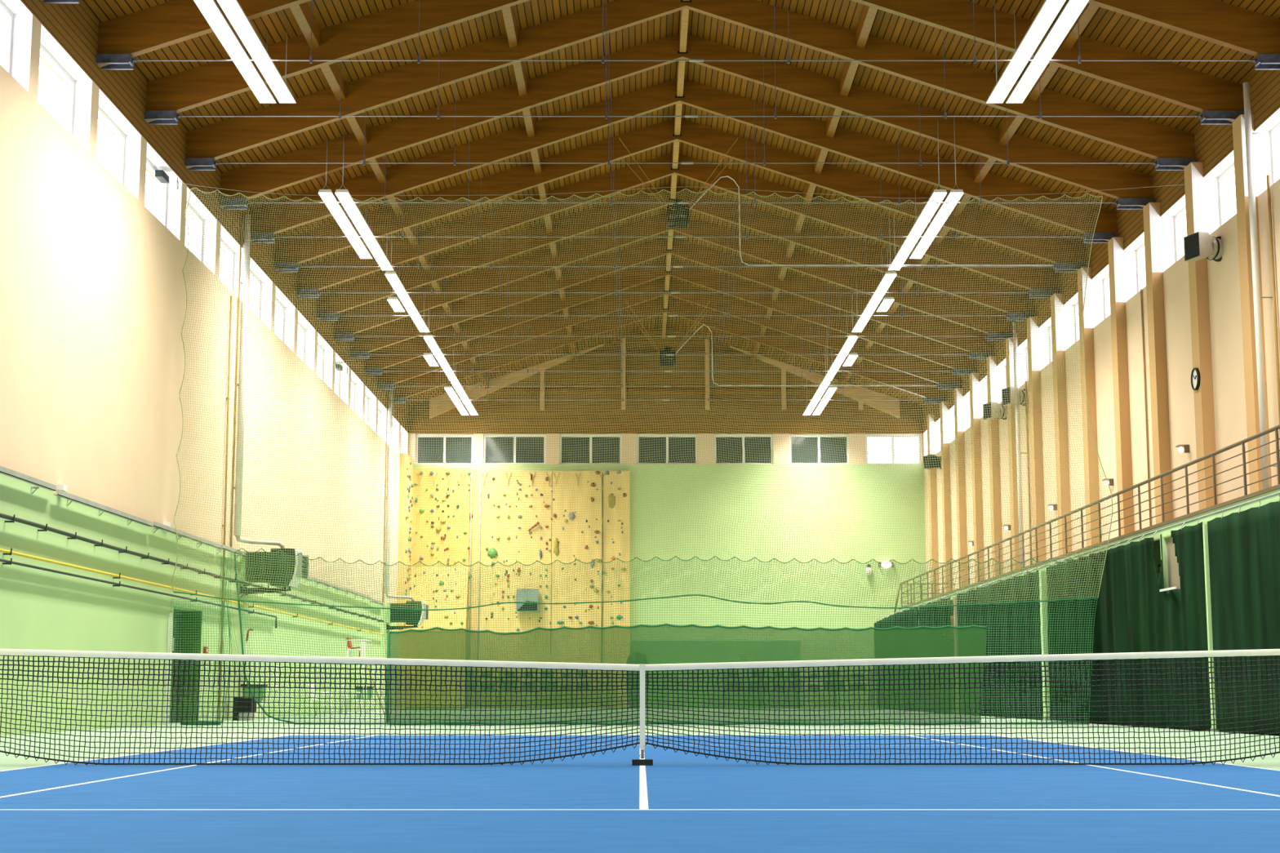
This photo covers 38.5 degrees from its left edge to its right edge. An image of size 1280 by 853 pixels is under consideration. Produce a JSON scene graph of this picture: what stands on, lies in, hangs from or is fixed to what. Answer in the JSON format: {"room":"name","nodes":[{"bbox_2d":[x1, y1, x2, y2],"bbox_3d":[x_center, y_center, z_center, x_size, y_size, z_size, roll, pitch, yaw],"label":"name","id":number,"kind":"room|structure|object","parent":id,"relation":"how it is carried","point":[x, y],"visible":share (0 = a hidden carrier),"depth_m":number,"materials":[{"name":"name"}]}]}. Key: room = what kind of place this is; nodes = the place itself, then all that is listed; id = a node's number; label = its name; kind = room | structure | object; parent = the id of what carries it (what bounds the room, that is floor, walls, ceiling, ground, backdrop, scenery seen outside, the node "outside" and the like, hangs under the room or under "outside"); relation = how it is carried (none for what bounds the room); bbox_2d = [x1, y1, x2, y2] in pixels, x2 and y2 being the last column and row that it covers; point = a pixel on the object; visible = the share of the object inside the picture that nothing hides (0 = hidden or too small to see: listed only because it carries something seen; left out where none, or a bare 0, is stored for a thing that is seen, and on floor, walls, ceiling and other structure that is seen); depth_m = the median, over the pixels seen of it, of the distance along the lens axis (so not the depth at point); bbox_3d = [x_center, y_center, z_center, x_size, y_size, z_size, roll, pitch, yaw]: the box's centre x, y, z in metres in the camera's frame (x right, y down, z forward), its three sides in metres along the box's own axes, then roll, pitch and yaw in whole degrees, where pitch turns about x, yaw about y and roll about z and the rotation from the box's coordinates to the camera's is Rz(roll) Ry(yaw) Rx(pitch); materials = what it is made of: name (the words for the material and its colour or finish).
{"room":"indoor tennis court","nodes":[
{"label":"indoor tennis court","id":0,"kind":"room"},
{"bbox_2d":[167,599,230,724],"bbox_3d":[-8.945,4.778,37.212,1.232,2.544,0.090,0,-8,0],"label":"door","id":1,"kind":"structure","parent":0,"point":[221,631],"depth_m":37.24,"materials":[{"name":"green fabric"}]},
{"bbox_2d":[0,0,408,736],"bbox_3d":[-10.002,-0.240,38.170,0.550,12.750,77.100,0,-8,0],"label":"wall","id":2,"kind":"structure","parent":0,"point":[93,290],"depth_m":35.03,"materials":[{"name":"beige paint"}]},
{"bbox_2d":[0,0,13,74],"bbox_3d":[-10.072,-6.165,27.886,0.070,1.310,2.807,0,-8,0],"label":"window","id":3,"kind":"structure","parent":2,"relation":"in","point":[3,8],"depth_m":29.21,"materials":[{"name":"white plastic"}]},
{"bbox_2d":[40,44,75,134],"bbox_3d":[-10.072,-5.702,31.079,0.070,1.310,2.807,0,-8,0],"label":"window","id":4,"kind":"structure","parent":2,"relation":"in","point":[43,51],"depth_m":32.34,"materials":[{"name":"white plastic"}]},
{"bbox_2d":[97,106,125,184],"bbox_3d":[-10.072,-5.240,34.273,0.070,1.310,2.807,0,-8,0],"label":"window","id":5,"kind":"structure","parent":2,"relation":"in","point":[103,115],"depth_m":35.54,"materials":[{"name":"white plastic"}]},
{"bbox_2d":[0,558,277,628],"bbox_3d":[-9.657,1.678,24.439,0.140,0.359,48.669,0,-8,0],"label":"conduit","id":6,"kind":"object","parent":2,"relation":"attached to","point":[4,562],"visible":0.91,"depth_m":33.63,"materials":[{"name":"metal"}]},
{"bbox_2d":[146,158,178,226],"bbox_3d":[-9.903,-4.778,37.467,0.408,1.310,2.807,0,-8,0],"label":"window","id":7,"kind":"structure","parent":2,"relation":"in","point":[160,175],"depth_m":38.24,"materials":[{"name":"glass"}]},
{"bbox_2d":[164,613,172,724],"bbox_3d":[-9.707,4.985,37.727,0.040,2.280,0.120,0,-8,0],"label":"trim","id":8,"kind":"structure","parent":2,"relation":"attached to","point":[170,620],"depth_m":37.73,"materials":[{"name":"white paint"}]},
{"bbox_2d":[169,609,201,723],"bbox_3d":[-10.007,5.131,39.323,0.540,2.450,2.520,0,-8,0],"label":"door","id":9,"kind":"structure","parent":2,"relation":"in","point":[184,617],"depth_m":40.49,"materials":[{"name":"green metal"}]},
{"bbox_2d":[0,466,383,606],"bbox_3d":[-9.662,1.712,34.705,0.130,0.307,69.000,0,-8,0],"label":"cable tray","id":10,"kind":"object","parent":2,"relation":"attached to","point":[62,488],"visible":0.65,"depth_m":33.43,"materials":[{"name":"grey metal"}]},
{"bbox_2d":[0,547,383,635],"bbox_3d":[-9.660,2.873,34.638,0.134,0.110,69.200,0,-8,0],"label":"gas pipe","id":11,"kind":"object","parent":2,"relation":"attached to","point":[7,552],"visible":0.84,"depth_m":34.54,"materials":[{"name":"metal"}]},
{"bbox_2d":[0,513,384,622],"bbox_3d":[-9.651,2.359,34.611,0.152,0.126,69.000,0,-8,0],"label":"cable bundle","id":12,"kind":"object","parent":2,"relation":"attached to","point":[13,519],"visible":0.74,"depth_m":34.19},
{"bbox_2d":[186,201,203,261],"bbox_3d":[-10.072,-4.315,40.661,0.070,1.310,2.807,0,-8,0],"label":"window","id":13,"kind":"structure","parent":2,"relation":"in","point":[193,211],"depth_m":41.94,"materials":[{"name":"glass"}]},
{"bbox_2d":[217,295,232,719],"bbox_3d":[-9.690,1.832,42.781,0.075,9.931,0.223,0,-8,0],"label":"pipe","id":14,"kind":"object","parent":2,"relation":"attached to","point":[231,300],"visible":0.77,"depth_m":42.88,"materials":[{"name":"metal"}]},
{"bbox_2d":[239,548,308,599],"bbox_3d":[-8.967,3.634,44.905,1.520,1.227,0.929,0,-8,0],"label":"wall heater","id":15,"kind":"object","parent":2,"relation":"attached to","point":[290,552],"visible":0.65,"depth_m":44.52,"materials":[{"name":"grey metal"}]},
{"bbox_2d":[230,214,284,548],"bbox_3d":[-9.305,-1.016,44.849,0.323,8.200,1.865,-5,-10,30],"label":"flue pipe","id":16,"kind":"object","parent":15,"relation":"attached to","point":[240,408],"visible":0.73,"depth_m":44.15,"materials":[{"name":"white metal"}]},
{"bbox_2d":[386,600,428,631],"bbox_3d":[-8.967,7.367,70.686,1.520,1.227,0.929,0,-8,0],"label":"wall heater","id":17,"kind":"object","parent":2,"relation":"attached to","point":[416,620],"visible":0.62,"depth_m":70.29,"materials":[{"name":"grey metal"}]},
{"bbox_2d":[382,390,413,601],"bbox_3d":[-9.305,2.717,70.630,0.323,8.200,1.865,-5,-10,30],"label":"flue pipe","id":18,"kind":"object","parent":17,"relation":"attached to","point":[387,543],"visible":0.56,"depth_m":69.95,"materials":[{"name":"white metal"}]},
{"bbox_2d":[0,709,1279,852],"bbox_3d":[0.808,6.069,37.257,22.170,0.001,77.100,0,-8,0],"label":"floor","id":19,"kind":"structure","parent":0,"point":[682,802],"depth_m":12.03,"materials":[{"name":"rubber"}]},
{"bbox_2d":[232,697,257,720],"bbox_3d":[-9.312,6.655,43.184,0.430,0.540,0.600,0,-8,0],"label":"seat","id":20,"kind":"object","parent":19,"relation":"on","point":[246,700],"visible":0.57,"depth_m":42.91,"materials":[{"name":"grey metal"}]},
{"bbox_2d":[236,697,257,711],"bbox_3d":[-9.262,6.566,43.197,0.330,0.320,0.600,0,-8,0],"label":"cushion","id":21,"kind":"object","parent":20,"relation":"on","point":[246,700],"depth_m":42.91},
{"bbox_2d":[240,628,267,719],"bbox_3d":[-9.377,6.023,44.579,0.560,2.194,0.460,0,-8,0],"label":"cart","id":22,"kind":"object","parent":19,"relation":"on","point":[246,689],"visible":0.53,"depth_m":44.35,"materials":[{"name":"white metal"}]},
{"bbox_2d":[242,687,266,702],"bbox_3d":[-9.377,6.505,44.520,0.500,0.380,0.400,0,-8,0],"label":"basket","id":23,"kind":"object","parent":22,"relation":"on","point":[246,689],"depth_m":44.35,"materials":[{"name":"plastic"}]},
{"bbox_2d":[337,637,385,713],"bbox_3d":[-8.529,7.687,56.535,1.435,2.336,0.622,0,-8,0],"label":"chair","id":24,"kind":"object","parent":19,"relation":"on","point":[348,642],"visible":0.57,"depth_m":56.38,"materials":[{"name":"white plastic"}]},
{"bbox_2d":[396,453,630,632],"bbox_3d":[-5.077,6.335,74.857,9.300,10.250,2.600,0,-8,0],"label":"wall","id":25,"kind":"structure","parent":19,"relation":"on","point":[548,538],"depth_m":76.06,"materials":[{"name":"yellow wood"}]},
{"bbox_2d":[515,589,538,612],"bbox_3d":[-4.627,7.175,75.493,0.900,0.930,0.500,0,-8,0],"label":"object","id":26,"kind":"object","parent":25,"relation":"attached to","point":[521,608],"visible":0.78,"depth_m":75.26,"materials":[{"name":"metal"}]},
{"bbox_2d":[0,648,1279,765],"bbox_3d":[0.023,2.571,16.898,12.890,1.090,0.110,0,-8,0],"label":"net","id":27,"kind":"object","parent":19,"relation":"on","point":[642,668],"visible":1,"depth_m":16.91,"materials":[{"name":"fabric"}]},
{"bbox_2d":[386,623,986,724],"bbox_3d":[0.958,5.015,37.117,12.190,2.041,0.070,0,-8,0],"label":"cloth","id":28,"kind":"object","parent":19,"relation":"on","point":[665,643],"visible":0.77,"depth_m":37.14,"materials":[{"name":"green fabric"}]},
{"bbox_2d":[1039,571,1056,720],"bbox_3d":[9.618,5.176,43.297,0.250,3.500,0.260,0,-8,0],"label":"column","id":29,"kind":"structure","parent":19,"relation":"on","point":[1043,633],"depth_m":43.24,"materials":[{"name":"metal"}]},
{"bbox_2d":[1160,537,1173,728],"bbox_3d":[9.758,3.814,33.895,0.130,3.500,0.140,0,-8,0],"label":"column","id":30,"kind":"structure","parent":19,"relation":"on","point":[1163,540],"depth_m":34.03,"materials":[{"name":"green paint"}]},
{"bbox_2d":[1166,536,1207,730],"bbox_3d":[9.803,3.664,32.856,0.040,3.500,1.900,0,-8,0],"label":"partition panel","id":31,"kind":"object","parent":19,"relation":"on","point":[1173,566],"visible":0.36,"depth_m":33.66,"materials":[{"name":"beige paint"}]},
{"bbox_2d":[1202,524,1219,732],"bbox_3d":[9.690,3.413,31.124,0.115,3.500,0.125,0,-8,0],"label":"column","id":32,"kind":"structure","parent":19,"relation":"on","point":[1208,605],"depth_m":31.13,"materials":[{"name":"metal"}]},
{"bbox_2d":[408,327,926,628],"bbox_3d":[1.083,3.663,76.810,22.720,16.100,0.500,0,-8,0],"label":"wall","id":33,"kind":"structure","parent":0,"point":[893,514],"depth_m":76.75,"materials":[{"name":"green paint"}]},
{"bbox_2d":[415,434,473,464],"bbox_3d":[-8.212,0.960,77.090,2.430,1.290,0.080,0,-8,0],"label":"window","id":34,"kind":"structure","parent":33,"relation":"in","point":[448,447],"depth_m":77.07,"materials":[{"name":"glass"}]},
{"bbox_2d":[483,434,546,464],"bbox_3d":[-5.267,0.960,77.090,2.640,1.290,0.080,0,-8,0],"label":"window","id":35,"kind":"structure","parent":33,"relation":"in","point":[525,449],"depth_m":77.07,"materials":[{"name":"glass"}]},
{"bbox_2d":[559,434,622,464],"bbox_3d":[-2.072,0.960,77.090,2.630,1.290,0.080,0,-8,0],"label":"window","id":36,"kind":"structure","parent":33,"relation":"in","point":[588,458],"depth_m":77.07,"materials":[{"name":"glass"}]},
{"bbox_2d":[429,337,900,418],"bbox_3d":[1.038,-2.095,77.229,19.730,3.516,0.320,0,-8,0],"label":"frame","id":37,"kind":"object","parent":33,"relation":"attached to","point":[444,403],"visible":0.66,"depth_m":77.09,"materials":[{"name":"brown wood"}]},
{"bbox_2d":[636,434,697,464],"bbox_3d":[1.143,0.960,77.090,2.560,1.290,0.080,0,-8,0],"label":"window","id":38,"kind":"structure","parent":33,"relation":"in","point":[651,446],"depth_m":77.07,"materials":[{"name":"white glass"}]},
{"bbox_2d":[714,434,773,464],"bbox_3d":[4.353,0.960,77.090,2.480,1.290,0.080,0,-8,0],"label":"window","id":39,"kind":"structure","parent":33,"relation":"in","point":[741,455],"depth_m":77.07,"materials":[{"name":"white glass"}]},
{"bbox_2d":[789,434,848,464],"bbox_3d":[7.528,0.960,77.090,2.510,1.290,0.080,0,-8,0],"label":"window","id":40,"kind":"structure","parent":33,"relation":"in","point":[793,455],"depth_m":77.07,"materials":[{"name":"white glass"}]},
{"bbox_2d":[865,434,920,464],"bbox_3d":[10.638,0.960,77.090,2.330,1.290,0.080,0,-8,0],"label":"window","id":41,"kind":"structure","parent":33,"relation":"in","point":[866,435],"depth_m":77.09,"materials":[{"name":"white glass"}]},
{"bbox_2d":[80,0,1279,406],"bbox_3d":[1.083,-8.045,39.301,22.820,3.877,77.700,0,-8,0],"label":"roof beams","id":42,"kind":"structure","parent":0,"point":[1105,25],"depth_m":42.30,"materials":[{"name":"brown wood"}]},
{"bbox_2d":[193,0,276,103],"bbox_3d":[-7.262,-7.430,32.669,0.330,1.305,6.550,0,-8,0],"label":"strip light","id":43,"kind":"object","parent":42,"relation":"hanging from","point":[210,10],"visible":0.93,"depth_m":32.82,"materials":[{"name":"white plastic"}]},
{"bbox_2d":[216,0,296,103],"bbox_3d":[-6.877,-7.491,32.678,0.330,1.428,6.550,0,-8,0],"label":"strip light","id":44,"kind":"object","parent":42,"relation":"hanging from","point":[232,9],"visible":1,"depth_m":32.86,"materials":[{"name":"white plastic"}]},
{"bbox_2d":[317,139,372,258],"bbox_3d":[-7.262,-5.563,45.565,0.330,1.305,6.490,0,-8,0],"label":"strip light","id":45,"kind":"object","parent":42,"relation":"hanging from","point":[323,193],"visible":0.87,"depth_m":44.76,"materials":[{"name":"white plastic"}]},
{"bbox_2d":[334,134,393,270],"bbox_3d":[-6.877,-5.527,46.242,0.330,1.428,7.840,0,-8,0],"label":"strip light","id":46,"kind":"object","parent":42,"relation":"hanging from","point":[341,194],"visible":0.92,"depth_m":45.23,"materials":[{"name":"white plastic"}]},
{"bbox_2d":[289,1,488,388],"bbox_3d":[-6.417,-5.136,53.695,0.170,0.414,47.774,0,-8,0],"label":"purlin","id":47,"kind":"object","parent":42,"relation":"attached to","point":[302,12],"visible":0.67,"depth_m":41.31,"materials":[{"name":"wood"}]},
{"bbox_2d":[384,238,428,331],"bbox_3d":[-6.877,-4.306,54.673,0.330,1.428,8.200,0,-8,0],"label":"strip light","id":48,"kind":"object","parent":42,"relation":"hanging from","point":[406,300],"visible":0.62,"depth_m":53.80,"materials":[{"name":"white plastic"}]},
{"bbox_2d":[423,309,458,381],"bbox_3d":[-6.877,-2.988,63.779,0.330,1.428,8.400,0,-8,0],"label":"strip light","id":49,"kind":"object","parent":42,"relation":"hanging from","point":[451,375],"visible":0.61,"depth_m":63.15,"materials":[{"name":"white plastic"}]},
{"bbox_2d":[450,381,478,415],"bbox_3d":[-6.877,-1.755,72.290,0.330,1.428,8.200,0,-8,0],"label":"strip light","id":50,"kind":"object","parent":42,"relation":"hanging from","point":[468,404],"visible":0.63,"depth_m":71.94,"materials":[{"name":"white plastic"}]},
{"bbox_2d":[502,5,577,363],"bbox_3d":[-2.727,-6.305,53.864,0.170,0.414,47.774,0,-8,0],"label":"purlin","id":51,"kind":"object","parent":42,"relation":"attached to","point":[508,14],"visible":0.66,"depth_m":45.04,"materials":[{"name":"wood"}]},
{"bbox_2d":[625,300,709,366],"bbox_3d":[1.023,-3.414,68.211,3.112,2.259,1.604,0,-8,0],"label":"heater","id":52,"kind":"object","parent":42,"relation":"hanging from","point":[662,358],"visible":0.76,"depth_m":67.90,"materials":[{"name":"metal"}]},
{"bbox_2d":[377,278,960,390],"bbox_3d":[1.083,-3.453,68.355,21.620,4.279,0.380,0,-8,0],"label":"roof truss","id":53,"kind":"object","parent":42,"relation":"attached to","point":[397,378],"visible":0.68,"depth_m":68.25,"materials":[{"name":"wood"}]},
{"bbox_2d":[392,297,946,403],"bbox_3d":[1.083,-2.991,71.549,21.620,4.279,0.380,0,-8,0],"label":"roof truss","id":54,"kind":"object","parent":42,"relation":"attached to","point":[437,380],"visible":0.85,"depth_m":71.47,"materials":[{"name":"wood"}]},
{"bbox_2d":[364,257,976,375],"bbox_3d":[1.083,-3.916,65.161,21.620,4.279,0.380,0,-8,0],"label":"roof truss","id":55,"kind":"object","parent":42,"relation":"attached to","point":[376,366],"visible":0.72,"depth_m":65.04,"materials":[{"name":"wood"}]},
{"bbox_2d":[350,235,994,359],"bbox_3d":[1.083,-4.378,61.967,21.620,4.279,0.380,0,-8,0],"label":"roof truss","id":56,"kind":"object","parent":42,"relation":"attached to","point":[522,286],"visible":0.77,"depth_m":61.88,"materials":[{"name":"wood"}]},
{"bbox_2d":[333,212,1013,340],"bbox_3d":[1.083,-4.840,58.773,21.620,4.279,0.380,0,-8,0],"label":"roof truss","id":57,"kind":"object","parent":42,"relation":"attached to","point":[454,286],"visible":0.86,"depth_m":58.67,"materials":[{"name":"wood"}]},
{"bbox_2d":[316,183,1035,320],"bbox_3d":[1.083,-5.303,55.579,21.620,4.279,0.380,0,-8,0],"label":"roof truss","id":58,"kind":"object","parent":42,"relation":"attached to","point":[332,303],"visible":0.66,"depth_m":55.48,"materials":[{"name":"wood"}]},
{"bbox_2d":[662,0,689,337],"bbox_3d":[1.003,-7.417,54.026,0.150,0.500,47.774,0,-8,0],"label":"purlin","id":59,"kind":"object","parent":42,"relation":"attached to","point":[685,12],"visible":0.73,"depth_m":48.20,"materials":[{"name":"wood"}]},
{"bbox_2d":[296,152,1059,297],"bbox_3d":[1.083,-5.765,52.385,21.620,4.279,0.380,0,-8,0],"label":"roof truss","id":60,"kind":"object","parent":42,"relation":"attached to","point":[625,178],"visible":0.81,"depth_m":52.29,"materials":[{"name":"wood"}]},
{"bbox_2d":[274,118,1087,271],"bbox_3d":[1.083,-6.228,49.191,21.620,4.279,0.380,0,-8,0],"label":"roof truss","id":61,"kind":"object","parent":42,"relation":"attached to","point":[495,186],"visible":0.8,"depth_m":49.13,"materials":[{"name":"wood"}]},
{"bbox_2d":[618,137,737,227],"bbox_3d":[1.003,-6.361,48.328,3.111,2.112,1.604,0,-8,0],"label":"heater","id":62,"kind":"object","parent":61,"relation":"hanging from","point":[685,220],"visible":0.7,"depth_m":48.03,"materials":[{"name":"metal"}]},
{"bbox_2d":[688,175,1053,266],"bbox_3d":[6.117,-5.507,49.004,9.792,2.444,0.695,1,-8,-4],"label":"pipe","id":63,"kind":"object","parent":62,"relation":"hanging from","point":[726,175],"visible":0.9,"depth_m":48.88,"materials":[{"name":"white metal"}]},
{"bbox_2d":[249,78,1118,243],"bbox_3d":[1.083,-6.690,45.997,21.620,4.279,0.380,0,-8,0],"label":"roof truss","id":64,"kind":"object","parent":42,"relation":"attached to","point":[402,177],"visible":0.75,"depth_m":45.92,"materials":[{"name":"wood"}]},
{"bbox_2d":[218,33,1154,209],"bbox_3d":[1.083,-7.153,42.803,21.620,4.279,0.380,0,-8,0],"label":"roof truss","id":65,"kind":"object","parent":42,"relation":"attached to","point":[397,135],"visible":0.84,"depth_m":42.71,"materials":[{"name":"wood"}]},
{"bbox_2d":[95,0,1279,70],"bbox_3d":[1.083,-8.540,33.222,21.620,4.279,0.380,0,-8,0],"label":"roof truss","id":66,"kind":"object","parent":42,"relation":"attached to","point":[122,38],"visible":1,"depth_m":32.95,"materials":[{"name":"wood"}]},
{"bbox_2d":[184,0,1195,170],"bbox_3d":[1.083,-7.615,39.610,21.620,4.279,0.380,0,-8,0],"label":"roof truss","id":67,"kind":"object","parent":42,"relation":"attached to","point":[1173,148],"visible":0.95,"depth_m":39.52,"materials":[{"name":"wood"}]},
{"bbox_2d":[143,0,1244,124],"bbox_3d":[1.083,-8.078,36.416,21.620,4.279,0.380,0,-8,0],"label":"roof truss","id":68,"kind":"object","parent":42,"relation":"attached to","point":[1220,101],"visible":0.94,"depth_m":36.23,"materials":[{"name":"wood"}]},
{"bbox_2d":[750,4,877,363],"bbox_3d":[4.753,-6.299,53.864,0.170,0.414,47.774,0,-8,0],"label":"purlin","id":69,"kind":"object","parent":42,"relation":"attached to","point":[868,15],"visible":0.7,"depth_m":45.07,"materials":[{"name":"wood"}]},
{"bbox_2d":[802,355,831,415],"bbox_3d":[6.923,-2.066,72.335,0.330,2.056,8.200,0,-8,0],"label":"strip light","id":70,"kind":"object","parent":42,"relation":"hanging from","point":[818,391],"visible":0.69,"depth_m":71.94,"materials":[{"name":"white plastic"}]},
{"bbox_2d":[811,349,837,415],"bbox_3d":[7.308,-1.912,72.969,0.330,1.932,6.900,0,-8,0],"label":"strip light","id":71,"kind":"object","parent":42,"relation":"hanging from","point":[833,389],"visible":0.66,"depth_m":72.35,"materials":[{"name":"white plastic"}]},
{"bbox_2d":[822,294,857,381],"bbox_3d":[6.923,-3.298,63.824,0.330,2.056,8.400,0,-8,0],"label":"strip light","id":72,"kind":"object","parent":42,"relation":"hanging from","point":[842,350],"visible":0.63,"depth_m":63.30,"materials":[{"name":"white plastic"}]},
{"bbox_2d":[851,209,897,332],"bbox_3d":[6.923,-4.617,54.718,0.330,2.056,8.200,0,-8,0],"label":"strip light","id":73,"kind":"object","parent":42,"relation":"hanging from","point":[878,297],"visible":0.7,"depth_m":53.89,"materials":[{"name":"white plastic"}]},
{"bbox_2d":[888,108,947,270],"bbox_3d":[6.923,-5.838,46.286,0.330,2.056,7.840,0,-8,0],"label":"strip light","id":74,"kind":"object","parent":42,"relation":"hanging from","point":[936,193],"visible":0.71,"depth_m":45.07,"materials":[{"name":"white plastic"}]},
{"bbox_2d":[909,113,964,258],"bbox_3d":[7.308,-5.873,45.609,0.330,1.932,6.490,0,-8,0],"label":"strip light","id":75,"kind":"object","parent":42,"relation":"hanging from","point":[957,194],"visible":0.9,"depth_m":44.69,"materials":[{"name":"white plastic"}]},
{"bbox_2d":[838,3,1098,389],"bbox_3d":[8.423,-5.136,53.695,0.170,0.414,47.774,0,-8,0],"label":"purlin","id":76,"kind":"object","parent":42,"relation":"attached to","point":[1013,122],"visible":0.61,"depth_m":42.00,"materials":[{"name":"wood"}]},
{"bbox_2d":[986,0,1066,102],"bbox_3d":[6.923,-7.801,32.723,0.330,2.056,6.550,0,-8,0],"label":"strip light","id":77,"kind":"object","parent":42,"relation":"hanging from","point":[1050,9],"visible":1,"depth_m":32.91,"materials":[{"name":"white plastic"}]},
{"bbox_2d":[1005,0,1088,103],"bbox_3d":[7.308,-7.740,32.714,0.330,1.932,6.550,0,-8,0],"label":"strip light","id":78,"kind":"object","parent":42,"relation":"hanging from","point":[1073,9],"visible":1,"depth_m":32.86,"materials":[{"name":"white plastic"}]},
{"bbox_2d":[922,70,1279,724],"bbox_3d":[12.043,-0.240,38.170,0.800,12.750,77.100,0,-8,0],"label":"wall","id":79,"kind":"structure","parent":0,"point":[1199,314],"depth_m":43.32,"materials":[{"name":"beige paint"}]},
{"bbox_2d":[171,182,1189,610],"bbox_3d":[0.958,-0.706,38.020,21.372,9.017,0.243,0,-8,0],"label":"net","id":80,"kind":"object","parent":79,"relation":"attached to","point":[204,192],"visible":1,"depth_m":37.95,"materials":[{"name":"green fabric"}]},
{"bbox_2d":[214,547,1104,724],"bbox_3d":[0.460,4.280,37.328,18.180,3.536,0.193,0,-8,0],"label":"net","id":81,"kind":"object","parent":80,"relation":"hanging from","point":[234,553],"visible":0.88,"depth_m":37.47,"materials":[{"name":"green fabric"}]},
{"bbox_2d":[982,402,1006,419],"bbox_3d":[11.570,-0.489,59.514,0.683,0.520,0.520,3,-9,-19],"label":"loudspeaker","id":82,"kind":"object","parent":79,"relation":"attached to","point":[994,408],"visible":0.73,"depth_m":59.34,"materials":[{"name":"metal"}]},
{"bbox_2d":[1001,386,1025,405],"bbox_3d":[11.570,-0.913,56.443,0.683,0.520,0.520,3,-9,-19],"label":"loudspeaker","id":83,"kind":"object","parent":79,"relation":"attached to","point":[1015,391],"visible":0.81,"depth_m":56.27,"materials":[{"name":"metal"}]},
{"bbox_2d":[1012,321,1032,568],"bbox_3d":[11.715,0.799,56.054,0.355,8.180,0.368,0,-8,0],"label":"pipe","id":84,"kind":"object","parent":79,"relation":"attached to","point":[1015,331],"visible":0.68,"depth_m":56.05,"materials":[{"name":"white metal"}]},
{"bbox_2d":[897,484,1279,616],"bbox_3d":[10.794,1.962,34.366,2.198,0.300,70.200,0,-8,0],"label":"balcony","id":85,"kind":"object","parent":79,"relation":"attached to","point":[1267,495],"visible":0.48,"depth_m":34.15,"materials":[{"name":"green paint"}]},
{"bbox_2d":[874,603,923,628],"bbox_3d":[9.556,8.677,68.203,0.326,3.648,12.102,0,-8,0],"label":"curtain","id":86,"kind":"object","parent":85,"relation":"hanging from","point":[913,623],"visible":0.1,"depth_m":66.81,"materials":[{"name":"green fabric"}]},
{"bbox_2d":[919,592,956,626],"bbox_3d":[9.556,7.312,58.777,0.321,3.648,6.257,0,-8,0],"label":"curtain","id":87,"kind":"object","parent":85,"relation":"hanging from","point":[932,622],"visible":0.18,"depth_m":58.73,"materials":[{"name":"green fabric"}]},
{"bbox_2d":[956,566,1043,717],"bbox_3d":[9.552,5.932,49.242,0.330,3.648,11.223,0,-8,0],"label":"curtain","id":88,"kind":"object","parent":85,"relation":"hanging from","point":[961,623],"visible":0.34,"depth_m":47.12,"materials":[{"name":"green fabric"}]},
{"bbox_2d":[1046,546,1106,723],"bbox_3d":[9.559,4.650,40.385,0.322,3.648,5.126,0,-8,0],"label":"curtain","id":89,"kind":"object","parent":85,"relation":"hanging from","point":[1096,639],"visible":0.66,"depth_m":40.01,"materials":[{"name":"green fabric"}]},
{"bbox_2d":[893,424,1279,613],"bbox_3d":[10.718,1.533,34.466,2.349,1.290,70.276,0,-8,0],"label":"railing","id":90,"kind":"object","parent":85,"relation":"attached to","point":[1275,428],"visible":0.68,"depth_m":35.80,"materials":[{"name":"grey metal"}]},
{"bbox_2d":[1099,517,1210,729],"bbox_3d":[9.626,3.801,34.523,0.188,3.647,6.567,0,-8,0],"label":"curtain","id":91,"kind":"object","parent":85,"relation":"hanging from","point":[1140,615],"visible":0.81,"depth_m":34.22,"materials":[{"name":"green fabric"}]},
{"bbox_2d":[1207,493,1279,733],"bbox_3d":[9.712,2.715,27.012,0.070,3.643,8.061,0,-8,0],"label":"curtain","id":92,"kind":"object","parent":85,"relation":"hanging from","point":[1244,546],"visible":0.83,"depth_m":29.27,"materials":[{"name":"green fabric"}]},
{"bbox_2d":[1140,288,1151,526],"bbox_3d":[11.867,-0.142,42.926,0.052,6.280,0.042,0,-8,0],"label":"pipe","id":93,"kind":"object","parent":79,"relation":"attached to","point":[1141,295],"visible":0.87,"depth_m":42.97,"materials":[{"name":"grey metal"}]},
{"bbox_2d":[1173,207,1186,261],"bbox_3d":[12.238,-4.348,40.434,0.070,1.310,2.727,0,-8,0],"label":"window","id":94,"kind":"structure","parent":79,"relation":"in","point":[1183,211],"depth_m":41.70,"materials":[{"name":"white glass"}]},
{"bbox_2d":[1183,231,1222,262],"bbox_3d":[11.570,-3.658,37.490,0.683,0.520,0.520,3,-9,-19],"label":"loudspeaker","id":95,"kind":"object","parent":79,"relation":"attached to","point":[1197,246],"visible":1,"depth_m":37.33,"materials":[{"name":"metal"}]},
{"bbox_2d":[1184,232,1199,259],"bbox_3d":[11.257,-3.673,37.382,0.018,0.470,0.470,3,-9,-19],"label":"grille","id":96,"kind":"object","parent":95,"relation":"attached to","point":[1192,242],"depth_m":37.38,"materials":[{"name":"metal"}]},
{"bbox_2d":[1217,163,1234,226],"bbox_3d":[12.238,-4.811,37.240,0.070,1.310,2.727,0,-8,0],"label":"window","id":97,"kind":"structure","parent":79,"relation":"in","point":[1231,169],"depth_m":38.51,"materials":[{"name":"white glass"}]},
{"bbox_2d":[1243,81,1279,489],"bbox_3d":[11.715,-2.445,34.355,0.355,8.380,0.368,0,-8,0],"label":"pipe","id":98,"kind":"object","parent":79,"relation":"attached to","point":[1246,95],"visible":0.87,"depth_m":34.38,"materials":[{"name":"white metal"}]},
{"bbox_2d":[1270,122,1279,183],"bbox_3d":[12.238,-5.273,34.046,0.070,1.310,2.727,0,-8,0],"label":"window","id":99,"kind":"structure","parent":79,"relation":"in","point":[1273,132],"depth_m":35.33,"materials":[{"name":"white glass"}]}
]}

